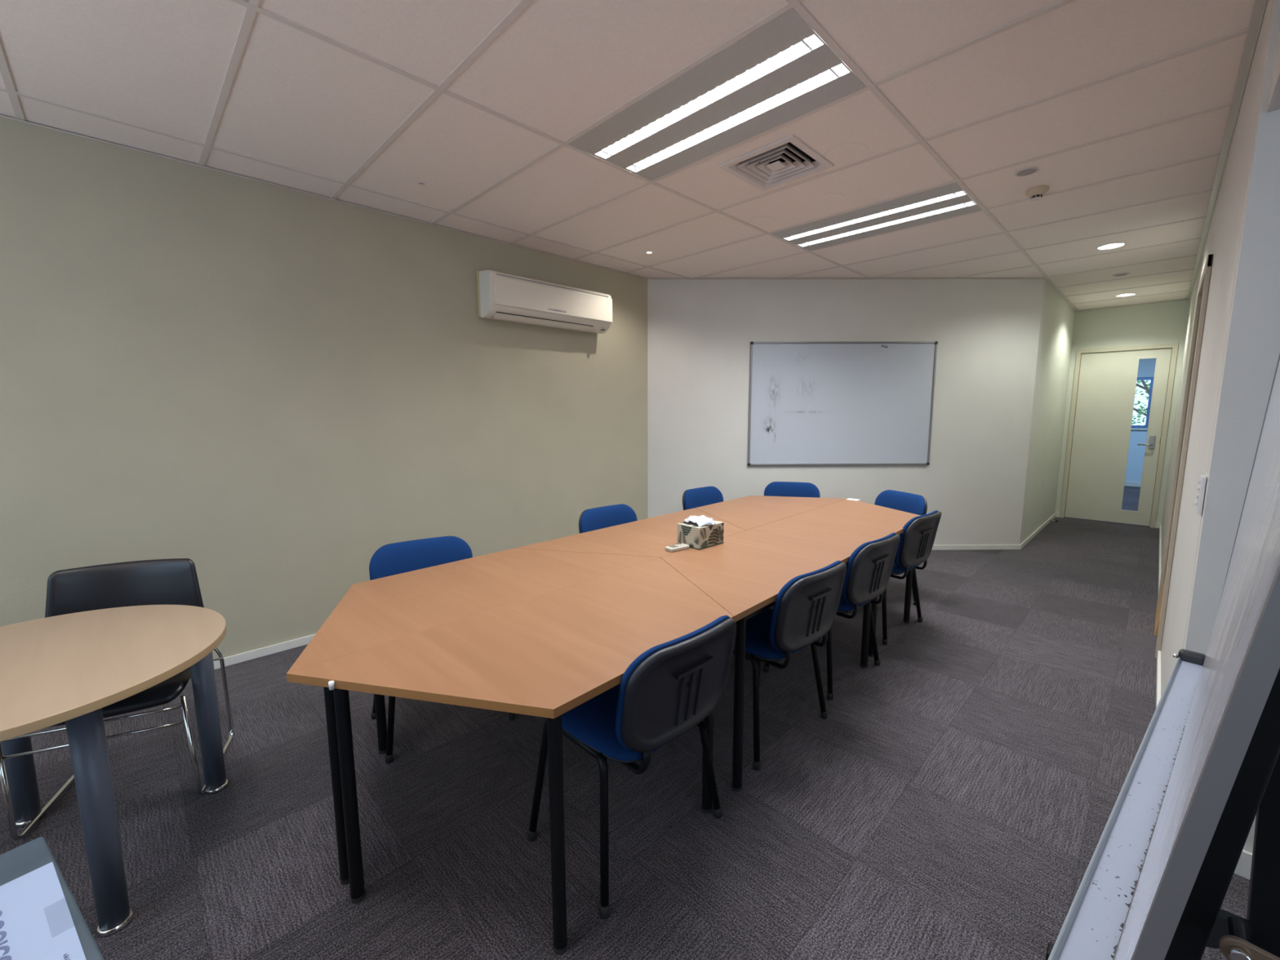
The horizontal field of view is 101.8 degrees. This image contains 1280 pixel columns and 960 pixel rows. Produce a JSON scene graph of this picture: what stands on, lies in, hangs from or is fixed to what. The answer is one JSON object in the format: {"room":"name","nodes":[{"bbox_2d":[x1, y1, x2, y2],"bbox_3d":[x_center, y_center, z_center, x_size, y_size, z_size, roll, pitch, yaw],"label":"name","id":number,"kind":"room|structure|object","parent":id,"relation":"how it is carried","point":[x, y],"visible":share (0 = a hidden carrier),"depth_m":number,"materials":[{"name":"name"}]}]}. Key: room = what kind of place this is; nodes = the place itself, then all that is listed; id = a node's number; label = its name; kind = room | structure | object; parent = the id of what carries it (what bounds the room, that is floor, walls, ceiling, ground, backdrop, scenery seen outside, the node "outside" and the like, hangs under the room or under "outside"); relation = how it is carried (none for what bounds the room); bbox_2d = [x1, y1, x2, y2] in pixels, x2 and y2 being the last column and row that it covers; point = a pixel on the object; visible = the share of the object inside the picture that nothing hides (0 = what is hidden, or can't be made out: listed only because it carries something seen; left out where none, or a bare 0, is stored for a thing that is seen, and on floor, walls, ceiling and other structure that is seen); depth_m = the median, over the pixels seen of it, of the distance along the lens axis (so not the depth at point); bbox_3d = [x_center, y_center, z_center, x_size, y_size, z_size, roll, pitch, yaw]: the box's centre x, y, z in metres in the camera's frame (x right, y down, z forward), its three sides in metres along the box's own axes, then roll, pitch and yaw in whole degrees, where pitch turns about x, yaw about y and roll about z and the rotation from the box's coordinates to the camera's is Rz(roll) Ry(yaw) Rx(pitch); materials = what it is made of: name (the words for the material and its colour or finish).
{"room":"meeting room","nodes":[
{"label":"meeting room","id":0,"kind":"room"},
{"bbox_2d":[0,116,648,658],"bbox_3d":[-2.199,-0.318,2.997,6.290,2.700,0.120,-7,10,-44],"label":"wall","id":1,"kind":"structure","parent":0,"point":[269,388],"depth_m":2.97,"materials":[{"name":"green paint"}]},
{"bbox_2d":[213,633,315,669],"bbox_3d":[-2.149,1.001,3.119,6.285,0.052,0.012,-7,10,-44],"label":"baseboard","id":2,"kind":"structure","parent":1,"relation":"attached to","point":[254,654],"depth_m":3.06,"materials":[{"name":"white"}]},
{"bbox_2d":[475,269,612,333],"bbox_3d":[-0.709,-1.392,4.117,1.144,0.339,0.204,-7,10,-44],"label":"air conditioner","id":3,"kind":"object","parent":1,"relation":"attached to","point":[503,296],"visible":1,"depth_m":3.96,"materials":[{"name":"beige plastic"}]},
{"bbox_2d":[0,115,1183,311],"bbox_3d":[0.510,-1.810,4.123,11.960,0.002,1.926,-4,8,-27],"label":"trim","id":4,"kind":"structure","parent":1,"relation":"attached to","point":[2,116],"depth_m":3.40,"materials":[{"name":"beige paint"}]},
{"bbox_2d":[0,516,1249,959],"bbox_3d":[3.242,0.851,4.573,16.200,0.060,5.850,-7,10,-44],"label":"floor","id":5,"kind":"structure","parent":0,"point":[955,796],"depth_m":1.89,"materials":[{"name":"carpet"}]},
{"bbox_2d":[0,836,104,959],"bbox_3d":[-1.164,1.069,0.833,0.620,0.502,0.421,5,9,33],"label":"sign","id":6,"kind":"object","parent":5,"relation":"on","point":[41,918],"visible":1,"depth_m":0.96,"materials":[{"name":"white paper"}]},
{"bbox_2d":[0,604,228,937],"bbox_3d":[-1.781,0.876,1.544,0.924,0.706,0.938,-7,10,-44],"label":"round table","id":7,"kind":"object","parent":5,"relation":"on","point":[67,668],"visible":0.95,"depth_m":1.49,"materials":[{"name":"brown wood"}]},
{"bbox_2d":[0,558,233,840],"bbox_3d":[-1.966,0.764,1.966,0.554,0.810,0.520,-4,8,-25],"label":"chair","id":8,"kind":"object","parent":5,"relation":"on","point":[171,581],"visible":0.39,"depth_m":2.05,"materials":[{"name":"black leather"}]},
{"bbox_2d":[368,536,515,764],"bbox_3d":[-0.955,0.712,2.430,0.555,0.796,0.527,-5,9,-34],"label":"chair","id":9,"kind":"object","parent":5,"relation":"on","point":[394,558],"visible":0.23,"depth_m":2.50,"materials":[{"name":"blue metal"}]},
{"bbox_2d":[286,548,659,884],"bbox_3d":[-0.662,0.774,2.207,0.659,0.728,1.519,7,10,43],"label":"meeting table","id":10,"kind":"object","parent":5,"relation":"on","point":[377,611],"visible":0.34,"depth_m":1.97,"materials":[{"name":"brown wood"}]},
{"bbox_2d":[286,557,733,955],"bbox_3d":[-0.181,0.831,1.760,0.659,0.728,1.519,7,10,43],"label":"meeting table","id":11,"kind":"object","parent":5,"relation":"on","point":[547,655],"visible":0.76,"depth_m":1.48,"materials":[{"name":"brown wood"}]},
{"bbox_2d":[328,680,334,689],"bbox_3d":[-0.800,0.533,1.350,0.014,0.022,0.014,-7,10,-44],"label":"clip","id":12,"kind":"object","parent":11,"relation":"attached to","point":[331,683],"visible":1,"depth_m":1.35,"materials":[{"name":"white"}]},
{"bbox_2d":[578,503,637,533],"bbox_3d":[-0.078,0.591,3.334,0.555,0.796,0.527,-7,10,-42],"label":"chair","id":13,"kind":"object","parent":5,"relation":"on","point":[599,517],"visible":0.27,"depth_m":3.42,"materials":[{"name":"blue fabric"}]},
{"bbox_2d":[514,507,745,557],"bbox_3d":[0.118,0.664,3.034,0.659,0.728,1.519,7,10,43],"label":"meeting table","id":14,"kind":"object","parent":5,"relation":"on","point":[648,537],"visible":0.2,"depth_m":2.84,"materials":[{"name":"brown wood"}]},
{"bbox_2d":[665,543,689,551],"bbox_3d":[0.188,0.340,2.622,0.120,0.020,0.056,-6,9,-35],"label":"remote control","id":15,"kind":"object","parent":14,"relation":"on","point":[678,547],"visible":1,"depth_m":2.60,"materials":[{"name":"beige plastic"}]},
{"bbox_2d":[527,615,736,919],"bbox_3d":[-0.002,0.804,1.699,0.555,0.796,0.527,-7,10,-44],"label":"chair","id":16,"kind":"object","parent":5,"relation":"on","point":[669,690],"visible":0.98,"depth_m":1.49,"materials":[{"name":"plastic"}]},
{"bbox_2d":[682,486,723,510],"bbox_3d":[0.646,0.480,4.172,0.555,0.796,0.527,-7,10,-42],"label":"chair","id":17,"kind":"object","parent":5,"relation":"on","point":[693,498],"visible":0.23,"depth_m":4.25,"materials":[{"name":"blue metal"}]},
{"bbox_2d":[695,495,845,530],"bbox_3d":[0.899,0.554,3.861,0.658,0.728,1.519,7,10,43],"label":"meeting table","id":18,"kind":"object","parent":5,"relation":"on","point":[750,512],"visible":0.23,"depth_m":3.71,"materials":[{"name":"brown wood"}]},
{"bbox_2d":[660,530,882,791],"bbox_3d":[0.600,0.721,2.587,0.660,0.728,1.523,7,10,43],"label":"meeting table","id":19,"kind":"object","parent":5,"relation":"on","point":[744,574],"visible":0.66,"depth_m":2.35,"materials":[{"name":"brown wood"}]},
{"bbox_2d":[676,515,724,550],"bbox_3d":[0.317,0.260,2.723,0.201,0.153,0.165,-7,10,-43],"label":"tissue box","id":20,"kind":"object","parent":19,"relation":"on","point":[700,532],"visible":1,"depth_m":2.67,"materials":[{"name":"beige"}]},
{"bbox_2d":[733,560,846,770],"bbox_3d":[0.577,0.724,2.299,0.555,0.796,0.527,-7,10,-41],"label":"chair","id":21,"kind":"object","parent":5,"relation":"on","point":[804,611],"visible":0.85,"depth_m":2.09,"materials":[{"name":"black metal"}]},
{"bbox_2d":[764,481,820,497],"bbox_3d":[1.290,0.441,4.452,0.555,0.796,0.527,2,8,15],"label":"chair","id":22,"kind":"object","parent":5,"relation":"on","point":[793,489],"visible":0.19,"depth_m":4.59,"materials":[{"name":"blue fabric"}]},
{"bbox_2d":[763,532,900,700],"bbox_3d":[1.054,0.657,2.801,0.555,0.796,0.527,-7,10,-41],"label":"chair","id":23,"kind":"object","parent":5,"relation":"on","point":[869,567],"visible":0.71,"depth_m":2.58,"materials":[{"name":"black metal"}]},
{"bbox_2d":[746,499,920,657],"bbox_3d":[1.381,0.610,3.414,0.659,0.728,1.523,7,10,43],"label":"meeting table","id":24,"kind":"object","parent":5,"relation":"on","point":[846,517],"visible":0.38,"depth_m":3.29,"materials":[{"name":"brown wood"}]},
{"bbox_2d":[845,497,860,501],"bbox_3d":[1.668,0.154,4.068,0.060,0.006,0.090,-7,10,-44],"label":"paper slip","id":25,"kind":"object","parent":24,"relation":"on","point":[849,499],"visible":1,"depth_m":4.06,"materials":[{"name":"white paper"}]},
{"bbox_2d":[874,489,927,612],"bbox_3d":[1.827,0.500,3.988,0.527,0.796,0.555,-3,8,-19],"label":"chair","id":26,"kind":"object","parent":5,"relation":"on","point":[911,503],"visible":0.23,"depth_m":3.97,"materials":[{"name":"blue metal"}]},
{"bbox_2d":[881,510,942,644],"bbox_3d":[1.617,0.576,3.406,0.555,0.796,0.527,-7,10,-40],"label":"chair","id":27,"kind":"object","parent":5,"relation":"on","point":[917,537],"visible":0.71,"depth_m":3.18,"materials":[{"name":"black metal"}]},
{"bbox_2d":[1154,579,1164,636],"bbox_3d":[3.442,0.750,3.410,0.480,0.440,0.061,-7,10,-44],"label":"door","id":28,"kind":"structure","parent":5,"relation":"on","point":[1159,606],"depth_m":3.42,"materials":[{"name":"wood"}]},
{"bbox_2d":[1045,353,1279,959],"bbox_3d":[0.862,0.417,0.797,1.437,1.790,0.480,-7,10,-44],"label":"whiteboard","id":29,"kind":"object","parent":5,"relation":"on","point":[1156,881],"visible":1,"depth_m":0.61,"materials":[{"name":"grey plastic"}]},
{"bbox_2d":[1048,648,1205,959],"bbox_3d":[0.822,0.504,0.849,1.437,0.037,0.186,-7,10,-44],"label":"tray","id":30,"kind":"object","parent":29,"relation":"on","point":[1092,928],"depth_m":0.75,"materials":[{"name":"grey metal"}]},
{"bbox_2d":[0,0,1255,310],"bbox_3d":[3.039,-1.833,4.135,16.800,0.012,7.200,-7,10,-44],"label":"ceiling","id":31,"kind":"structure","parent":0,"point":[298,100],"depth_m":2.23,"materials":[{"name":"tile"}]},
{"bbox_2d":[417,182,425,185],"bbox_3d":[-1.214,-1.663,2.892,0.039,0.036,0.039,-7,10,-44],"label":"recessed light","id":32,"kind":"object","parent":31,"relation":"in","point":[419,183],"visible":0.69,"depth_m":2.90,"materials":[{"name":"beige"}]},
{"bbox_2d":[0,0,1248,311],"bbox_3d":[3.255,-1.833,4.201,16.000,0.004,5.590,-7,10,-44],"label":"ceiling grid","id":33,"kind":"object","parent":31,"relation":"attached to","point":[252,7],"depth_m":2.32,"materials":[{"name":"beige metal"}]},
{"bbox_2d":[567,8,866,181],"bbox_3d":[0.273,-1.613,2.250,0.600,0.089,1.200,-7,10,-44],"label":"ceiling light","id":34,"kind":"object","parent":31,"relation":"attached to","point":[782,71],"visible":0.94,"depth_m":2.14,"materials":[{"name":"grey metal"}]},
{"bbox_2d":[718,134,834,191],"bbox_3d":[0.706,-1.686,2.688,0.424,0.129,0.424,-7,10,-44],"label":"ceiling vent","id":35,"kind":"object","parent":31,"relation":"in","point":[788,159],"visible":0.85,"depth_m":2.71,"materials":[{"name":"white metal"}]},
{"bbox_2d":[770,182,982,250],"bbox_3d":[1.551,-1.780,3.506,0.600,0.089,1.200,-7,10,-44],"label":"ceiling light","id":36,"kind":"object","parent":31,"relation":"attached to","point":[948,201],"visible":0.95,"depth_m":3.44,"materials":[{"name":"grey metal"}]},
{"bbox_2d":[1014,167,1038,176],"bbox_3d":[2.062,-1.643,2.775,0.103,0.006,0.104,-7,10,-44],"label":"ceiling speaker","id":37,"kind":"object","parent":31,"relation":"attached to","point":[1029,171],"visible":1,"depth_m":2.77,"materials":[{"name":"beige plastic"}]},
{"bbox_2d":[1016,168,1036,175],"bbox_3d":[2.062,-1.643,2.775,0.088,0.003,0.088,-7,10,-44],"label":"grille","id":38,"kind":"object","parent":37,"relation":"attached to","point":[1023,171],"depth_m":2.77,"materials":[{"name":"grey"}]},
{"bbox_2d":[1025,185,1048,200],"bbox_3d":[2.291,-1.647,3.003,0.110,0.058,0.110,-7,10,-44],"label":"smoke detector","id":39,"kind":"object","parent":31,"relation":"attached to","point":[1035,193],"visible":1,"depth_m":2.98,"materials":[{"name":"beige plastic"}]},
{"bbox_2d":[1095,241,1127,249],"bbox_3d":[3.651,-1.847,4.029,0.183,0.076,0.183,-7,10,-44],"label":"recessed light","id":40,"kind":"object","parent":31,"relation":"in","point":[1114,245],"visible":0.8,"depth_m":4.06,"materials":[{"name":"beige plastic"}]},
{"bbox_2d":[1111,272,1129,276],"bbox_3d":[4.507,-1.922,4.878,0.127,0.012,0.128,-7,10,-44],"label":"ceiling sensor","id":41,"kind":"object","parent":31,"relation":"attached to","point":[1121,273],"visible":1,"depth_m":4.86,"materials":[{"name":"beige plastic"}]},
{"bbox_2d":[1114,293,1137,297],"bbox_3d":[5.359,-2.076,5.739,0.183,0.076,0.183,-7,10,-44],"label":"recessed light","id":42,"kind":"object","parent":31,"relation":"in","point":[1126,294],"visible":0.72,"depth_m":5.77,"materials":[{"name":"beige"}]},
{"bbox_2d":[647,278,1046,545],"bbox_3d":[1.998,-0.621,5.218,4.012,2.700,0.121,0,7,0],"label":"wall","id":43,"kind":"structure","parent":0,"point":[988,332],"depth_m":5.12,"materials":[{"name":"beige paint"}]},
{"bbox_2d":[747,341,937,466],"bbox_3d":[1.986,-0.746,5.137,1.826,1.211,0.025,0,7,-1],"label":"whiteboard","id":44,"kind":"object","parent":43,"relation":"attached to","point":[811,403],"visible":1,"depth_m":5.13,"materials":[{"name":"ceramic"}]},
{"bbox_2d":[931,544,1020,550],"bbox_3d":[2.005,0.699,5.333,3.808,0.052,0.012,0,7,-1],"label":"baseboard","id":45,"kind":"structure","parent":43,"relation":"attached to","point":[962,547],"depth_m":5.34,"materials":[{"name":"white wood"}]},
{"bbox_2d":[1022,281,1075,542],"bbox_3d":[4.760,-0.745,6.099,2.217,2.700,0.100,-7,10,-44],"label":"wall","id":46,"kind":"structure","parent":0,"point":[1059,317],"depth_m":5.91,"materials":[{"name":"paint"}]},
{"bbox_2d":[1020,512,1056,549],"bbox_3d":[4.752,0.580,6.179,2.361,0.052,0.012,-7,10,-44],"label":"baseboard","id":47,"kind":"structure","parent":46,"relation":"attached to","point":[1039,529],"depth_m":6.00,"materials":[{"name":"white"}]},
{"bbox_2d":[1054,299,1190,524],"bbox_3d":[6.014,-0.798,6.476,0.100,2.700,1.325,-7,10,-44],"label":"wall","id":48,"kind":"structure","parent":0,"point":[1162,322],"depth_m":6.30,"materials":[{"name":"paint"}]},
{"bbox_2d":[1055,511,1161,528],"bbox_3d":[5.943,0.506,6.640,0.013,0.072,1.000,-7,10,-44],"label":"baseboard","id":49,"kind":"structure","parent":48,"relation":"attached to","point":[1157,524],"depth_m":6.32,"materials":[{"name":"white"}]},
{"bbox_2d":[1059,342,1178,528],"bbox_3d":[5.959,-0.548,6.528,0.152,2.190,0.910,-7,10,-44],"label":"door","id":50,"kind":"structure","parent":48,"relation":"in","point":[1122,396],"depth_m":6.50,"materials":[{"name":"paint"}]},
{"bbox_2d":[1160,0,1279,696],"bbox_3d":[2.317,-0.212,2.075,0.157,2.700,11.399,7,10,44],"label":"wall","id":51,"kind":"structure","parent":0,"point":[1224,233],"depth_m":2.07,"materials":[{"name":"white paint"}]},
{"bbox_2d":[1155,524,1161,707],"bbox_3d":[4.000,0.865,4.007,0.012,0.052,6.484,7,10,44],"label":"baseboard","id":52,"kind":"structure","parent":51,"relation":"attached to","point":[1158,656],"depth_m":2.86,"materials":[{"name":"white"}]},
{"bbox_2d":[1155,253,1213,657],"bbox_3d":[3.373,-0.118,3.179,1.040,2.220,0.127,-7,10,-44],"label":"door","id":53,"kind":"structure","parent":51,"relation":"in","point":[1203,288],"depth_m":2.94,"materials":[{"name":"paint"}]},
{"bbox_2d":[1194,475,1206,514],"bbox_3d":[1.780,0.046,1.654,0.070,0.116,0.017,-7,10,-44],"label":"light switch","id":54,"kind":"object","parent":51,"relation":"attached to","point":[1202,481],"visible":1,"depth_m":1.63,"materials":[{"name":"white plastic"}]},
{"bbox_2d":[1186,0,1267,301],"bbox_3d":[2.268,-1.525,1.956,0.025,0.020,11.388,7,10,44],"label":"trim","id":55,"kind":"structure","parent":51,"relation":"attached to","point":[1260,6],"depth_m":2.19,"materials":[{"name":"white paint"}]},
{"bbox_2d":[1183,0,1279,853],"bbox_3d":[2.406,-0.064,0.931,0.100,2.700,1.860,-7,10,-44],"label":"wall","id":56,"kind":"structure","parent":0,"point":[1252,344],"depth_m":1.50,"materials":[{"name":"white paint"}]},
{"bbox_2d":[1234,849,1252,879],"bbox_3d":[2.335,1.234,1.095,0.012,0.085,1.758,-7,10,-44],"label":"baseboard","id":57,"kind":"structure","parent":56,"relation":"attached to","point":[1243,867],"depth_m":1.58,"materials":[{"name":"white"}]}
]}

